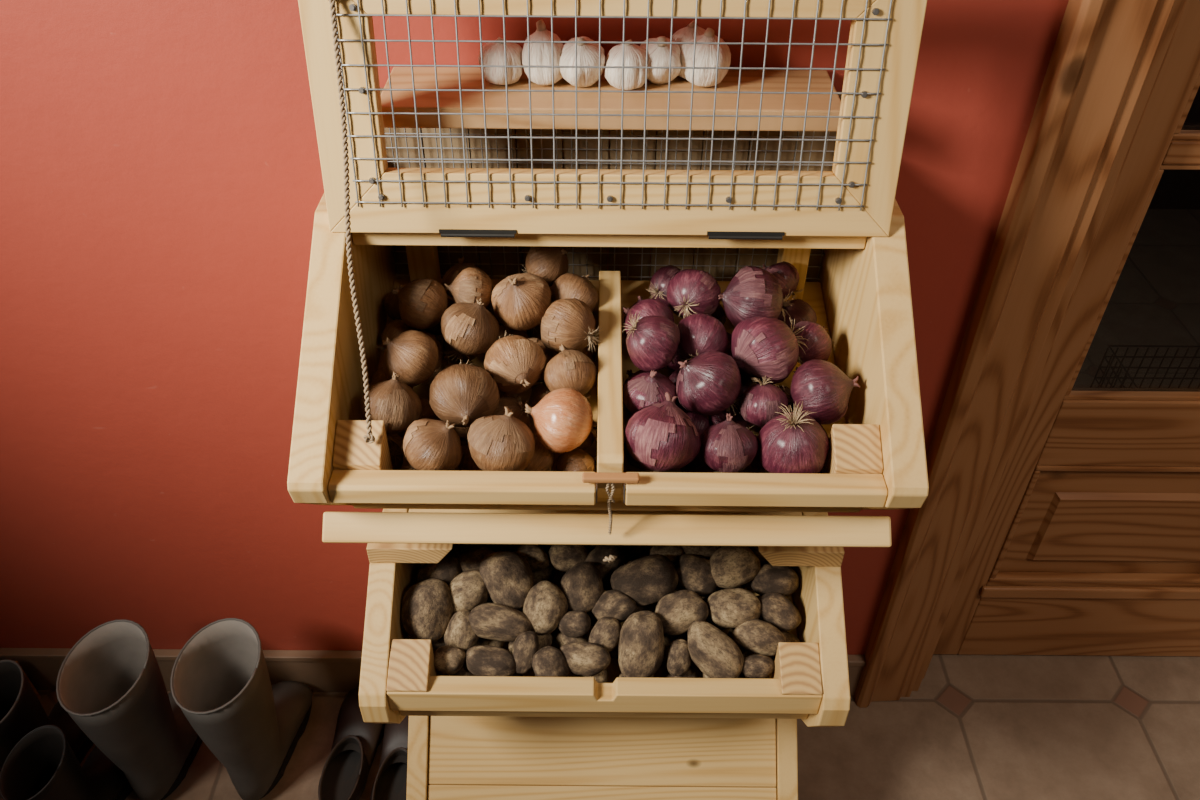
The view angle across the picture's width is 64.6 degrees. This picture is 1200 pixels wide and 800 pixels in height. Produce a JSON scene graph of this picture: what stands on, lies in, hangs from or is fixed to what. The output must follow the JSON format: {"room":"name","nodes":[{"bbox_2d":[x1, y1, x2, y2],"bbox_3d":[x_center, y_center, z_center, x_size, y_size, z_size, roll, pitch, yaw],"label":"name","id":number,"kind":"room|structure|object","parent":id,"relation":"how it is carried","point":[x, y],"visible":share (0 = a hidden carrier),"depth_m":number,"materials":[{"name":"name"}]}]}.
{"room":"mudroom","nodes":[
{"label":"mudroom","id":0,"kind":"room"},
{"bbox_2d":[0,0,1068,654],"bbox_3d":[0.112,-0.397,1.252,4.600,2.500,0.150,0,40,0],"label":"wall","id":1,"kind":"structure","parent":0,"point":[162,187],"depth_m":1.33,"materials":[{"name":"red paint"}]},
{"bbox_2d":[0,648,865,695],"bbox_3d":[-0.832,0.557,1.949,2.728,0.130,0.019,0,40,0],"label":"baseboard","id":2,"kind":"structure","parent":1,"relation":"attached to","point":[320,670],"depth_m":1.93,"materials":[{"name":"paint"}]},
{"bbox_2d":[854,0,1187,707],"bbox_3d":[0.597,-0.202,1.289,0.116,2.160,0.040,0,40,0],"label":"trim","id":3,"kind":"structure","parent":1,"relation":"attached to","point":[1103,53],"depth_m":1.33,"materials":[{"name":"brown wood"}]},
{"bbox_2d":[934,0,1199,656],"bbox_3d":[1.137,-0.228,1.421,0.878,2.024,0.052,0,40,0],"label":"door","id":4,"kind":"structure","parent":1,"relation":"in","point":[1088,543],"depth_m":1.76,"materials":[{"name":"brown wood"}]},
{"bbox_2d":[0,209,1199,799],"bbox_3d":[0.103,0.737,1.845,4.800,0.001,4.800,0,40,0],"label":"floor","id":5,"kind":"structure","parent":0,"point":[975,727],"depth_m":1.94,"materials":[{"name":"tile"}]},
{"bbox_2d":[0,659,93,771],"bbox_3d":[-1.048,0.575,1.786,0.104,0.307,0.270,6,40,6],"label":"rubber boot","id":6,"kind":"object","parent":5,"relation":"on","point":[21,710],"visible":0.45,"depth_m":1.70,"materials":[{"name":"rubber"}]},
{"bbox_2d":[0,724,132,799],"bbox_3d":[-0.939,0.656,1.723,0.100,0.267,0.268,8,41,9],"label":"rubber boot","id":7,"kind":"object","parent":5,"relation":"on","point":[42,765],"visible":0.72,"depth_m":1.65,"materials":[{"name":"rubber"}]},
{"bbox_2d":[56,619,202,799],"bbox_3d":[-0.831,0.546,1.760,0.144,0.388,0.296,3,40,3],"label":"rubber boot","id":8,"kind":"object","parent":5,"relation":"on","point":[110,682],"visible":0.78,"depth_m":1.67,"materials":[{"name":"rubber"}]},
{"bbox_2d":[170,618,312,799],"bbox_3d":[-0.641,0.545,1.764,0.144,0.388,0.296,4,40,5],"label":"rubber boot","id":9,"kind":"object","parent":5,"relation":"on","point":[220,682],"visible":1,"depth_m":1.68,"materials":[{"name":"rubber"}]},
{"bbox_2d":[318,685,385,799],"bbox_3d":[-0.480,0.673,1.862,0.100,0.067,0.305,4,40,4],"label":"shoe","id":10,"kind":"object","parent":5,"relation":"on","point":[345,772],"visible":0.77,"depth_m":1.84,"materials":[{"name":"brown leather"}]},
{"bbox_2d":[370,716,408,799],"bbox_3d":[-0.381,0.690,1.843,0.100,0.067,0.305,2,40,2],"label":"shoe","id":11,"kind":"object","parent":5,"relation":"on","point":[390,783],"visible":0.41,"depth_m":1.82,"materials":[{"name":"brown leather"}]},
{"bbox_2d":[287,0,928,799],"bbox_3d":[0.008,0.178,1.344,0.666,1.500,0.443,0,40,0],"label":"storage cabinet","id":12,"kind":"object","parent":5,"relation":"on","point":[421,174],"visible":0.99,"depth_m":1.07,"materials":[{"name":"brown wood"}]},
{"bbox_2d":[376,320,420,351],"bbox_3d":[-0.257,-0.075,1.205,0.053,0.051,0.056,5,40,5],"label":"onion","id":13,"kind":"object","parent":12,"relation":"on","point":[394,328],"visible":0.31,"depth_m":1.19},
{"bbox_2d":[382,330,441,386],"bbox_3d":[-0.219,-0.045,1.111,0.075,0.072,0.068,14,42,16],"label":"onion","id":14,"kind":"object","parent":12,"relation":"in","point":[412,354],"visible":0.92,"depth_m":1.09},
{"bbox_2d":[392,278,447,329],"bbox_3d":[-0.214,-0.116,1.168,0.064,0.066,0.075,-27,47,-28],"label":"onion","id":15,"kind":"object","parent":12,"relation":"in","point":[423,303],"visible":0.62,"depth_m":1.15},
{"bbox_2d":[401,419,461,470],"bbox_3d":[-0.183,0.053,1.045,0.064,0.074,0.066,10,41,11],"label":"onion","id":16,"kind":"object","parent":12,"relation":"in","point":[428,444],"visible":0.88,"depth_m":1.02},
{"bbox_2d":[431,636,445,651],"bbox_3d":[-0.218,0.346,1.361,0.062,0.046,0.043,6,40,7],"label":"potato","id":17,"kind":"object","parent":12,"relation":"in","point":[440,642],"visible":0.07,"depth_m":1.34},
{"bbox_2d":[401,578,452,641],"bbox_3d":[-0.242,0.297,1.336,0.071,0.081,0.080,2,40,2],"label":"potato","id":18,"kind":"object","parent":17,"relation":"on","point":[427,608],"visible":0.97,"depth_m":1.31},
{"bbox_2d":[444,609,478,652],"bbox_3d":[-0.191,0.326,1.326,0.046,0.060,0.055,29,48,30],"label":"potato","id":19,"kind":"object","parent":17,"relation":"on","point":[459,633],"visible":0.78,"depth_m":1.31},
{"bbox_2d":[429,364,455,390],"bbox_3d":[-0.182,-0.019,1.164,0.059,0.054,0.055,20,44,21],"label":"onion","id":20,"kind":"object","parent":12,"relation":"in","point":[447,366],"visible":0.06,"depth_m":1.15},
{"bbox_2d":[440,298,498,361],"bbox_3d":[-0.156,-0.083,1.143,0.069,0.082,0.069,12,41,13],"label":"onion","id":21,"kind":"object","parent":20,"relation":"on","point":[467,328],"visible":0.99,"depth_m":1.12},
{"bbox_2d":[436,329,486,362],"bbox_3d":[-0.175,-0.076,1.204,0.057,0.058,0.057,16,43,18],"label":"onion","id":22,"kind":"object","parent":12,"relation":"in","point":[446,347],"visible":0.23,"depth_m":1.19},
{"bbox_2d":[444,267,492,308],"bbox_3d":[-0.156,-0.137,1.182,0.057,0.058,0.060,33,50,32],"label":"onion","id":23,"kind":"object","parent":22,"relation":"on","point":[471,284],"visible":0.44,"depth_m":1.16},
{"bbox_2d":[450,660,475,675],"bbox_3d":[-0.188,0.388,1.328,0.042,0.053,0.051,5,40,6],"label":"potato","id":24,"kind":"object","parent":12,"relation":"in","point":[463,671],"visible":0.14,"depth_m":1.31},
{"bbox_2d":[434,646,465,674],"bbox_3d":[-0.208,0.357,1.302,0.045,0.038,0.036,9,41,10],"label":"potato","id":25,"kind":"object","parent":24,"relation":"on","point":[447,659],"visible":0.98,"depth_m":1.29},
{"bbox_2d":[429,359,499,426],"bbox_3d":[-0.156,-0.008,1.080,0.082,0.078,0.077,30,48,30],"label":"onion","id":26,"kind":"object","parent":12,"relation":"in","point":[460,394],"visible":0.98,"depth_m":1.05,"materials":[{"name":"food"}]},
{"bbox_2d":[458,547,496,572],"bbox_3d":[-0.178,0.241,1.392,0.067,0.054,0.047,5,40,5],"label":"potato","id":27,"kind":"object","parent":12,"relation":"in","point":[471,559],"visible":0.55,"depth_m":1.38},
{"bbox_2d":[468,603,531,641],"bbox_3d":[-0.143,0.309,1.325,0.097,0.049,0.049,6,40,6],"label":"potato","id":28,"kind":"object","parent":12,"relation":"in","point":[493,621],"visible":0.96,"depth_m":1.31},
{"bbox_2d":[478,37,522,84],"bbox_3d":[-0.114,-0.392,1.094,0.051,0.052,0.054,6,40,7],"label":"garlic","id":29,"kind":"object","parent":12,"relation":"on","point":[493,53],"visible":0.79,"depth_m":1.08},
{"bbox_2d":[467,407,534,470],"bbox_3d":[-0.108,0.051,1.046,0.073,0.090,0.073,-11,41,-14],"label":"onion","id":30,"kind":"object","parent":12,"relation":"in","point":[504,442],"visible":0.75,"depth_m":1.02,"materials":[{"name":"food"}]},
{"bbox_2d":[492,396,531,427],"bbox_3d":[-0.108,0.022,1.125,0.056,0.060,0.056,-28,48,-30],"label":"onion","id":31,"kind":"object","parent":12,"relation":"in","point":[518,408],"visible":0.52,"depth_m":1.11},
{"bbox_2d":[497,325,529,339],"bbox_3d":[-0.117,-0.069,1.199,0.059,0.056,0.057,-29,48,-31],"label":"onion","id":32,"kind":"object","parent":12,"relation":"in","point":[502,329],"visible":0.06,"depth_m":1.18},
{"bbox_2d":[491,273,551,333],"bbox_3d":[-0.096,-0.119,1.166,0.072,0.089,0.072,-25,46,-27],"label":"onion","id":33,"kind":"object","parent":32,"relation":"on","point":[520,302],"visible":0.96,"depth_m":1.14,"materials":[{"name":"food"}]},
{"bbox_2d":[484,331,545,393],"bbox_3d":[-0.098,-0.045,1.114,0.072,0.072,0.079,14,42,15],"label":"onion","id":34,"kind":"object","parent":12,"relation":"in","point":[515,363],"visible":0.99,"depth_m":1.08,"materials":[{"name":"food"}]},
{"bbox_2d":[511,672,521,676],"bbox_3d":[-0.128,0.390,1.327,0.039,0.048,0.048,-9,41,-11],"label":"potato","id":35,"kind":"object","parent":12,"relation":"in","point":[515,673],"visible":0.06,"depth_m":1.31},
{"bbox_2d":[465,645,515,675],"bbox_3d":[-0.150,0.360,1.302,0.074,0.040,0.042,6,40,6],"label":"potato","id":36,"kind":"object","parent":35,"relation":"on","point":[481,660],"visible":0.91,"depth_m":1.29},
{"bbox_2d":[512,631,538,673],"bbox_3d":[-0.103,0.347,1.308,0.037,0.050,0.052,5,40,6],"label":"potato","id":37,"kind":"object","parent":12,"relation":"in","point":[526,644],"visible":0.88,"depth_m":1.29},
{"bbox_2d":[508,633,551,652],"bbox_3d":[-0.099,0.348,1.358,0.064,0.052,0.044,-10,41,-12],"label":"potato","id":38,"kind":"object","parent":12,"relation":"in","point":[545,640],"visible":0.2,"depth_m":1.34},
{"bbox_2d":[523,581,567,634],"bbox_3d":[-0.078,0.294,1.340,0.061,0.072,0.066,28,47,29],"label":"potato","id":39,"kind":"object","parent":38,"relation":"on","point":[545,604],"visible":0.95,"depth_m":1.32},
{"bbox_2d":[523,435,554,470],"bbox_3d":[-0.081,0.068,1.103,0.057,0.057,0.052,-16,43,-19],"label":"onion","id":40,"kind":"object","parent":12,"relation":"in","point":[543,459],"visible":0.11,"depth_m":1.08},
{"bbox_2d":[522,19,562,85],"bbox_3d":[-0.063,-0.399,1.087,0.051,0.072,0.050,3,40,3],"label":"garlic","id":41,"kind":"object","parent":12,"relation":"on","point":[540,53],"visible":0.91,"depth_m":1.07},
{"bbox_2d":[533,562,554,584],"bbox_3d":[-0.097,0.266,1.430,0.058,0.046,0.043,-1,40,-1],"label":"potato","id":42,"kind":"object","parent":12,"relation":"in","point":[548,574],"visible":0.21,"depth_m":1.41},
{"bbox_2d":[514,544,549,571],"bbox_3d":[-0.102,0.233,1.401,0.056,0.038,0.040,5,40,5],"label":"potato","id":43,"kind":"object","parent":42,"relation":"on","point":[537,558],"visible":0.68,"depth_m":1.39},
{"bbox_2d":[543,344,596,398],"bbox_3d":[-0.032,-0.028,1.103,0.061,0.063,0.069,-32,50,-33],"label":"onion","id":44,"kind":"object","parent":12,"relation":"in","point":[573,369],"visible":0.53,"depth_m":1.08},
{"bbox_2d":[541,298,601,353],"bbox_3d":[-0.034,-0.085,1.136,0.074,0.073,0.072,-2,40,-3],"label":"onion","id":45,"kind":"object","parent":12,"relation":"in","point":[568,322],"visible":0.98,"depth_m":1.11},
{"bbox_2d":[555,629,588,648],"bbox_3d":[-0.038,0.348,1.360,0.044,0.053,0.059,-23,45,-25],"label":"potato","id":46,"kind":"object","parent":12,"relation":"in","point":[561,639],"visible":0.24,"depth_m":1.34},
{"bbox_2d":[558,611,590,637],"bbox_3d":[-0.038,0.314,1.335,0.050,0.038,0.034,6,40,7],"label":"potato","id":47,"kind":"object","parent":46,"relation":"on","point":[573,624],"visible":0.97,"depth_m":1.32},
{"bbox_2d":[549,448,596,471],"bbox_3d":[-0.032,0.077,1.094,0.054,0.048,0.050,8,41,9],"label":"onion","id":48,"kind":"object","parent":12,"relation":"in","point":[576,460],"visible":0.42,"depth_m":1.07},
{"bbox_2d":[525,388,597,452],"bbox_3d":[-0.036,0.024,1.060,0.092,0.074,0.073,15,42,17],"label":"onion","id":49,"kind":"object","parent":48,"relation":"on","point":[563,418],"visible":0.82,"depth_m":1.03,"materials":[{"name":"food"}]},
{"bbox_2d":[551,273,597,311],"bbox_3d":[-0.034,-0.128,1.187,0.062,0.061,0.064,-17,43,-19],"label":"onion","id":50,"kind":"object","parent":12,"relation":"in","point":[568,285],"visible":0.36,"depth_m":1.17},
{"bbox_2d":[559,36,604,86],"bbox_3d":[-0.021,-0.390,1.086,0.055,0.060,0.056,-7,41,-8],"label":"garlic","id":51,"kind":"object","parent":12,"relation":"on","point":[587,53],"visible":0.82,"depth_m":1.07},
{"bbox_2d":[560,561,603,612],"bbox_3d":[-0.027,0.271,1.360,0.063,0.072,0.067,-12,42,-15],"label":"potato","id":52,"kind":"object","parent":12,"relation":"in","point":[581,585],"visible":0.79,"depth_m":1.34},
{"bbox_2d":[580,669,606,682],"bbox_3d":[-0.010,0.390,1.326,0.040,0.047,0.041,-3,40,-4],"label":"potato","id":53,"kind":"object","parent":12,"relation":"in","point":[601,677],"visible":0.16,"depth_m":1.31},
{"bbox_2d":[559,642,610,675],"bbox_3d":[-0.021,0.353,1.302,0.071,0.044,0.042,5,40,5],"label":"potato","id":54,"kind":"object","parent":53,"relation":"on","point":[582,658],"visible":0.94,"depth_m":1.29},
{"bbox_2d":[589,617,621,651],"bbox_3d":[0.007,0.328,1.326,0.045,0.049,0.043,5,40,5],"label":"potato","id":55,"kind":"object","parent":12,"relation":"in","point":[605,633],"visible":0.77,"depth_m":1.31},
{"bbox_2d":[381,67,840,130],"bbox_3d":[0.012,-0.352,1.108,0.524,0.025,0.121,0,40,0],"label":"shelf","id":56,"kind":"object","parent":12,"relation":"attached to","point":[401,77],"depth_m":1.07,"materials":[{"name":"brown wood"}]},
{"bbox_2d":[591,589,636,622],"bbox_3d":[0.019,0.295,1.353,0.066,0.051,0.046,-3,40,-5],"label":"potato","id":57,"kind":"object","parent":12,"relation":"in","point":[616,604],"visible":0.89,"depth_m":1.33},
{"bbox_2d":[603,563,624,590],"bbox_3d":[0.022,0.265,1.429,0.050,0.043,0.038,-30,49,-31],"label":"potato","id":58,"kind":"object","parent":12,"relation":"in","point":[607,586],"visible":0.12,"depth_m":1.41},
{"bbox_2d":[585,545,624,580],"bbox_3d":[0.006,0.236,1.399,0.065,0.051,0.046,-20,44,-23],"label":"potato","id":59,"kind":"object","parent":58,"relation":"on","point":[596,556],"visible":0.59,"depth_m":1.38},
{"bbox_2d":[605,39,648,89],"bbox_3d":[0.032,-0.385,1.085,0.054,0.055,0.052,-2,40,-3],"label":"garlic","id":60,"kind":"object","parent":12,"relation":"on","point":[634,55],"visible":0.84,"depth_m":1.07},
{"bbox_2d":[622,369,660,388],"bbox_3d":[0.054,-0.012,1.159,0.054,0.055,0.060,-11,41,-14],"label":"onion","id":61,"kind":"object","parent":12,"relation":"in","point":[631,375],"visible":0.2,"depth_m":1.15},
{"bbox_2d":[622,311,679,371],"bbox_3d":[0.059,-0.070,1.108,0.069,0.072,0.064,18,43,20],"label":"onion","id":62,"kind":"object","parent":61,"relation":"on","point":[652,342],"visible":1,"depth_m":1.09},
{"bbox_2d":[635,604,652,612],"bbox_3d":[0.052,0.306,1.395,0.053,0.040,0.037,12,41,13],"label":"potato","id":63,"kind":"object","parent":12,"relation":"in","point":[647,607],"visible":0.11,"depth_m":1.38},
{"bbox_2d":[610,554,678,605],"bbox_3d":[0.064,0.259,1.365,0.098,0.070,0.062,-3,40,-4],"label":"potato","id":64,"kind":"object","parent":63,"relation":"on","point":[647,579],"visible":0.94,"depth_m":1.34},
{"bbox_2d":[623,370,676,413],"bbox_3d":[0.058,-0.004,1.101,0.063,0.075,0.061,-18,43,-21],"label":"onion","id":65,"kind":"object","parent":12,"relation":"in","point":[647,388],"visible":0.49,"depth_m":1.08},
{"bbox_2d":[622,298,677,338],"bbox_3d":[0.066,-0.091,1.168,0.072,0.067,0.070,-2,40,-3],"label":"onion","id":66,"kind":"object","parent":12,"relation":"in","point":[648,307],"visible":0.34,"depth_m":1.15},
{"bbox_2d":[640,36,681,83],"bbox_3d":[0.070,-0.395,1.095,0.052,0.057,0.054,4,40,4],"label":"garlic","id":67,"kind":"object","parent":12,"relation":"on","point":[658,54],"visible":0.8,"depth_m":1.08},
{"bbox_2d":[625,392,700,471],"bbox_3d":[0.068,0.045,1.044,0.080,0.094,0.082,-13,42,-15],"label":"onion","id":68,"kind":"object","parent":12,"relation":"in","point":[661,437],"visible":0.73,"depth_m":1.01,"materials":[{"name":"food"}]},
{"bbox_2d":[646,265,680,306],"bbox_3d":[0.087,-0.145,1.237,0.061,0.056,0.056,-8,41,-10],"label":"onion","id":69,"kind":"object","parent":12,"relation":"on","point":[659,282],"visible":0.59,"depth_m":1.22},
{"bbox_2d":[661,633,671,665],"bbox_3d":[0.080,0.349,1.361,0.047,0.054,0.059,-23,45,-25],"label":"potato","id":70,"kind":"object","parent":12,"relation":"in","point":[667,639],"visible":0.09,"depth_m":1.35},
{"bbox_2d":[655,590,708,635],"bbox_3d":[0.113,0.298,1.334,0.079,0.056,0.055,-9,41,-12],"label":"potato","id":71,"kind":"object","parent":70,"relation":"on","point":[678,610],"visible":0.88,"depth_m":1.32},
{"bbox_2d":[669,368,681,404],"bbox_3d":[0.113,-0.018,1.165,0.058,0.056,0.058,4,40,4],"label":"onion","id":72,"kind":"object","parent":12,"relation":"in","point":[674,375],"visible":0.08,"depth_m":1.15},
{"bbox_2d":[678,313,727,361],"bbox_3d":[0.120,-0.072,1.137,0.064,0.065,0.073,28,47,29],"label":"onion","id":73,"kind":"object","parent":72,"relation":"on","point":[700,333],"visible":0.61,"depth_m":1.11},
{"bbox_2d":[663,666,696,677],"bbox_3d":[0.110,0.393,1.325,0.053,0.042,0.040,-21,45,-24],"label":"potato","id":74,"kind":"object","parent":12,"relation":"in","point":[691,672],"visible":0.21,"depth_m":1.31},
{"bbox_2d":[666,639,690,675],"bbox_3d":[0.108,0.353,1.306,0.035,0.045,0.041,-7,41,-8],"label":"potato","id":75,"kind":"object","parent":74,"relation":"on","point":[678,658],"visible":0.98,"depth_m":1.29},
{"bbox_2d":[672,20,705,78],"bbox_3d":[0.108,-0.408,1.104,0.052,0.066,0.050,-31,49,-32],"label":"garlic","id":76,"kind":"object","parent":12,"relation":"on","point":[686,34],"visible":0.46,"depth_m":1.08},
{"bbox_2d":[667,269,720,318],"bbox_3d":[0.117,-0.127,1.171,0.066,0.068,0.075,-12,42,-14],"label":"onion","id":77,"kind":"object","parent":12,"relation":"in","point":[689,291],"visible":0.97,"depth_m":1.15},
{"bbox_2d":[675,554,716,596],"bbox_3d":[0.140,0.255,1.383,0.068,0.058,0.056,16,43,18],"label":"potato","id":78,"kind":"object","parent":12,"relation":"in","point":[694,573],"visible":0.77,"depth_m":1.36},
{"bbox_2d":[684,28,730,86],"bbox_3d":[0.121,-0.394,1.088,0.055,0.066,0.055,19,43,21],"label":"garlic","id":79,"kind":"object","parent":12,"relation":"on","point":[705,54],"visible":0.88,"depth_m":1.07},
{"bbox_2d":[699,413,757,472],"bbox_3d":[0.141,0.053,1.049,0.065,0.076,0.064,9,41,10],"label":"onion","id":80,"kind":"object","parent":12,"relation":"in","point":[727,446],"visible":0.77,"depth_m":1.03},
{"bbox_2d":[709,396,753,431],"bbox_3d":[0.157,0.025,1.133,0.054,0.058,0.065,3,40,3],"label":"onion","id":81,"kind":"object","parent":12,"relation":"in","point":[721,417],"visible":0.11,"depth_m":1.11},
{"bbox_2d":[676,351,740,415],"bbox_3d":[0.125,-0.016,1.091,0.078,0.081,0.076,-19,44,-22],"label":"onion","id":82,"kind":"object","parent":81,"relation":"on","point":[708,384],"visible":0.98,"depth_m":1.06,"materials":[{"name":"food"}]},
{"bbox_2d":[706,588,760,627],"bbox_3d":[0.189,0.295,1.342,0.076,0.052,0.054,-3,40,-4],"label":"potato","id":83,"kind":"object","parent":12,"relation":"in","point":[731,607],"visible":0.98,"depth_m":1.32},
{"bbox_2d":[721,583,746,589],"bbox_3d":[0.201,0.267,1.427,0.043,0.048,0.054,15,42,16],"label":"potato","id":84,"kind":"object","parent":12,"relation":"in","point":[743,586],"visible":0.06,"depth_m":1.41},
{"bbox_2d":[710,546,760,588],"bbox_3d":[0.194,0.241,1.380,0.079,0.057,0.057,-7,41,-8],"label":"potato","id":85,"kind":"object","parent":84,"relation":"on","point":[731,566],"visible":0.91,"depth_m":1.36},
{"bbox_2d":[727,628,753,656],"bbox_3d":[0.202,0.351,1.361,0.043,0.046,0.044,14,42,16],"label":"potato","id":86,"kind":"object","parent":12,"relation":"in","point":[745,653],"visible":0.18,"depth_m":1.34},
{"bbox_2d":[732,619,785,655],"bbox_3d":[0.222,0.331,1.324,0.073,0.047,0.044,12,41,14],"label":"potato","id":87,"kind":"object","parent":86,"relation":"on","point":[757,636],"visible":0.92,"depth_m":1.31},
{"bbox_2d":[736,435,768,472],"bbox_3d":[0.173,0.071,1.101,0.057,0.067,0.057,-15,42,-18],"label":"onion","id":88,"kind":"object","parent":12,"relation":"in","point":[755,466],"visible":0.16,"depth_m":1.07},
{"bbox_2d":[738,375,788,427],"bbox_3d":[0.187,0.004,1.089,0.054,0.068,0.056,24,45,25],"label":"onion","id":89,"kind":"object","parent":88,"relation":"on","point":[760,403],"visible":0.77,"depth_m":1.07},
{"bbox_2d":[738,674,769,678],"bbox_3d":[0.212,0.390,1.329,0.048,0.055,0.054,-10,41,-12],"label":"potato","id":90,"kind":"object","parent":12,"relation":"in","point":[741,675],"visible":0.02,"depth_m":1.31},
{"bbox_2d":[741,654,774,677],"bbox_3d":[0.214,0.365,1.298,0.049,0.031,0.032,0,40,0],"label":"potato","id":91,"kind":"object","parent":90,"relation":"on","point":[757,665],"visible":0.93,"depth_m":1.29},
{"bbox_2d":[731,317,808,383],"bbox_3d":[0.197,-0.060,1.122,0.088,0.085,0.086,15,42,16],"label":"onion","id":92,"kind":"object","parent":12,"relation":"in","point":[760,346],"visible":0.87,"depth_m":1.09,"materials":[{"name":"food"}]},
{"bbox_2d":[762,261,804,298],"bbox_3d":[0.237,-0.154,1.233,0.056,0.051,0.052,6,40,7],"label":"onion","id":93,"kind":"object","parent":12,"relation":"in","point":[786,274],"visible":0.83,"depth_m":1.21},
{"bbox_2d":[773,630,799,657],"bbox_3d":[0.261,0.352,1.361,0.054,0.047,0.040,13,42,15],"label":"potato","id":94,"kind":"object","parent":12,"relation":"in","point":[789,637],"visible":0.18,"depth_m":1.35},
{"bbox_2d":[758,592,800,630],"bbox_3d":[0.253,0.300,1.350,0.068,0.050,0.044,18,43,20],"label":"potato","id":95,"kind":"object","parent":94,"relation":"on","point":[777,609],"visible":0.96,"depth_m":1.33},
{"bbox_2d":[757,401,828,473],"bbox_3d":[0.213,0.048,1.044,0.078,0.099,0.077,-6,40,-7],"label":"onion","id":96,"kind":"object","parent":12,"relation":"in","point":[790,442],"visible":0.95,"depth_m":1.02,"materials":[{"name":"food"}]},
{"bbox_2d":[778,299,816,328],"bbox_3d":[0.251,-0.101,1.229,0.055,0.068,0.055,-6,40,-8],"label":"onion","id":97,"kind":"object","parent":12,"relation":"in","point":[799,310],"visible":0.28,"depth_m":1.21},
{"bbox_2d":[792,321,831,363],"bbox_3d":[0.250,-0.067,1.153,0.061,0.056,0.059,-2,40,-3],"label":"onion","id":98,"kind":"object","parent":12,"relation":"in","point":[819,345],"visible":0.71,"depth_m":1.14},
{"bbox_2d":[778,359,859,424],"bbox_3d":[0.247,-0.007,1.087,0.086,0.073,0.074,-19,44,-22],"label":"onion","id":99,"kind":"object","parent":12,"relation":"in","point":[824,389],"visible":0.82,"depth_m":1.06,"materials":[{"name":"food"}]},
{"bbox_3d":[-0.250,0.068,1.097,0.054,0.052,0.051,26,46,27],"label":"onion","id":100,"kind":"object","parent":12,"relation":"in","visible":0},
{"bbox_2d":[360,371,421,442],"bbox_3d":[-0.238,0.009,1.077,0.068,0.081,0.068,-21,44,-23],"label":"onion","id":101,"kind":"object","parent":100,"relation":"on","point":[394,402],"visible":0.73,"depth_m":1.05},
{"label":"potato","id":102,"kind":"object","parent":12,"relation":"in","visible":0},
{"bbox_2d":[749,563,798,595],"bbox_3d":[0.252,0.263,1.381,0.072,0.047,0.048,5,40,5],"label":"potato","id":103,"kind":"object","parent":102,"relation":"on","point":[784,580],"visible":0.83,"depth_m":1.36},
{"label":"potato","id":104,"kind":"object","parent":12,"relation":"in","visible":0},
{"bbox_2d":[618,611,663,677],"bbox_3d":[0.057,0.337,1.304,0.064,0.088,0.078,-2,40,-2],"label":"potato","id":105,"kind":"object","parent":104,"relation":"on","point":[641,641],"visible":0.98,"depth_m":1.28,"materials":[{"name":"food"}]},
{"label":"potato","id":106,"kind":"object","parent":12,"relation":"in","visible":0},
{"bbox_2d":[548,545,588,571],"bbox_3d":[-0.045,0.229,1.403,0.062,0.044,0.046,-6,40,-7],"label":"potato","id":107,"kind":"object","parent":106,"relation":"on","point":[561,557],"visible":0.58,"depth_m":1.39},
{"label":"potato","id":108,"kind":"object","parent":12,"relation":"in","visible":0},
{"bbox_2d":[687,621,743,677],"bbox_3d":[0.155,0.346,1.300,0.087,0.070,0.055,22,44,23],"label":"potato","id":109,"kind":"object","parent":108,"relation":"on","point":[713,652],"visible":0.98,"depth_m":1.28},
{"label":"potato","id":110,"kind":"object","parent":12,"relation":"in","visible":0},
{"bbox_2d":[448,569,488,613],"bbox_3d":[-0.190,0.275,1.355,0.066,0.058,0.055,-21,44,-23],"label":"potato","id":111,"kind":"object","parent":110,"relation":"on","point":[468,590],"visible":0.74,"depth_m":1.33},
{"bbox_3d":[-0.127,0.310,1.393,0.045,0.043,0.060,-34,82,-6],"label":"potato","id":112,"kind":"object","parent":12,"relation":"in","visible":0},
{"bbox_2d":[479,551,534,610],"bbox_3d":[-0.130,0.259,1.364,0.071,0.084,0.084,-31,49,-32],"label":"potato","id":113,"kind":"object","parent":112,"relation":"on","point":[508,578],"visible":0.82,"depth_m":1.34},
{"bbox_3d":[-0.092,-0.138,1.247,0.066,0.055,0.056,-38,13,13],"label":"onion","id":114,"kind":"object","parent":12,"relation":"in","visible":0},
{"bbox_2d":[522,246,568,286],"bbox_3d":[-0.067,-0.171,1.212,0.059,0.065,0.056,-17,43,-20],"label":"onion","id":115,"kind":"object","parent":114,"relation":"on","point":[549,263],"visible":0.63,"depth_m":1.19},
{"label":"onion","id":116,"kind":"object","parent":12,"relation":"in","visible":0},
{"bbox_2d":[718,265,794,326],"bbox_3d":[0.196,-0.121,1.172,0.088,0.082,0.083,27,47,28],"label":"onion","id":117,"kind":"object","parent":116,"relation":"on","point":[753,291],"visible":0.94,"depth_m":1.14,"materials":[{"name":"food"}]},
{"label":"potato","id":118,"kind":"object","parent":12,"relation":"in","visible":0},
{"bbox_2d":[532,646,569,676],"bbox_3d":[-0.068,0.365,1.294,0.049,0.056,0.051,-32,50,-33],"label":"potato","id":119,"kind":"object","parent":118,"relation":"on","point":[549,661],"visible":0.73,"depth_m":1.28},
{"label":"potato","id":120,"kind":"object","parent":12,"relation":"in","visible":0},
{"bbox_2d":[417,554,460,584],"bbox_3d":[-0.234,0.256,1.382,0.067,0.056,0.054,-12,42,-15],"label":"potato","id":121,"kind":"object","parent":120,"relation":"on","point":[448,568],"visible":0.44,"depth_m":1.36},
{"bbox_2d":[1090,345,1199,388],"bbox_3d":[1.558,0.037,2.513,0.386,0.226,0.306,0,40,0],"label":"wire crate","id":122,"kind":"object","parent":5,"relation":"on","point":[1109,364],"visible":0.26,"depth_m":2.59,"materials":[{"name":"metal"}]},
{"bbox_2d":[1148,86,1199,208],"bbox_3d":[1.173,-1.722,2.842,2.700,2.500,0.100,0,40,0],"label":"wall","id":123,"kind":"structure","parent":0,"point":[1176,189],"depth_m":3.55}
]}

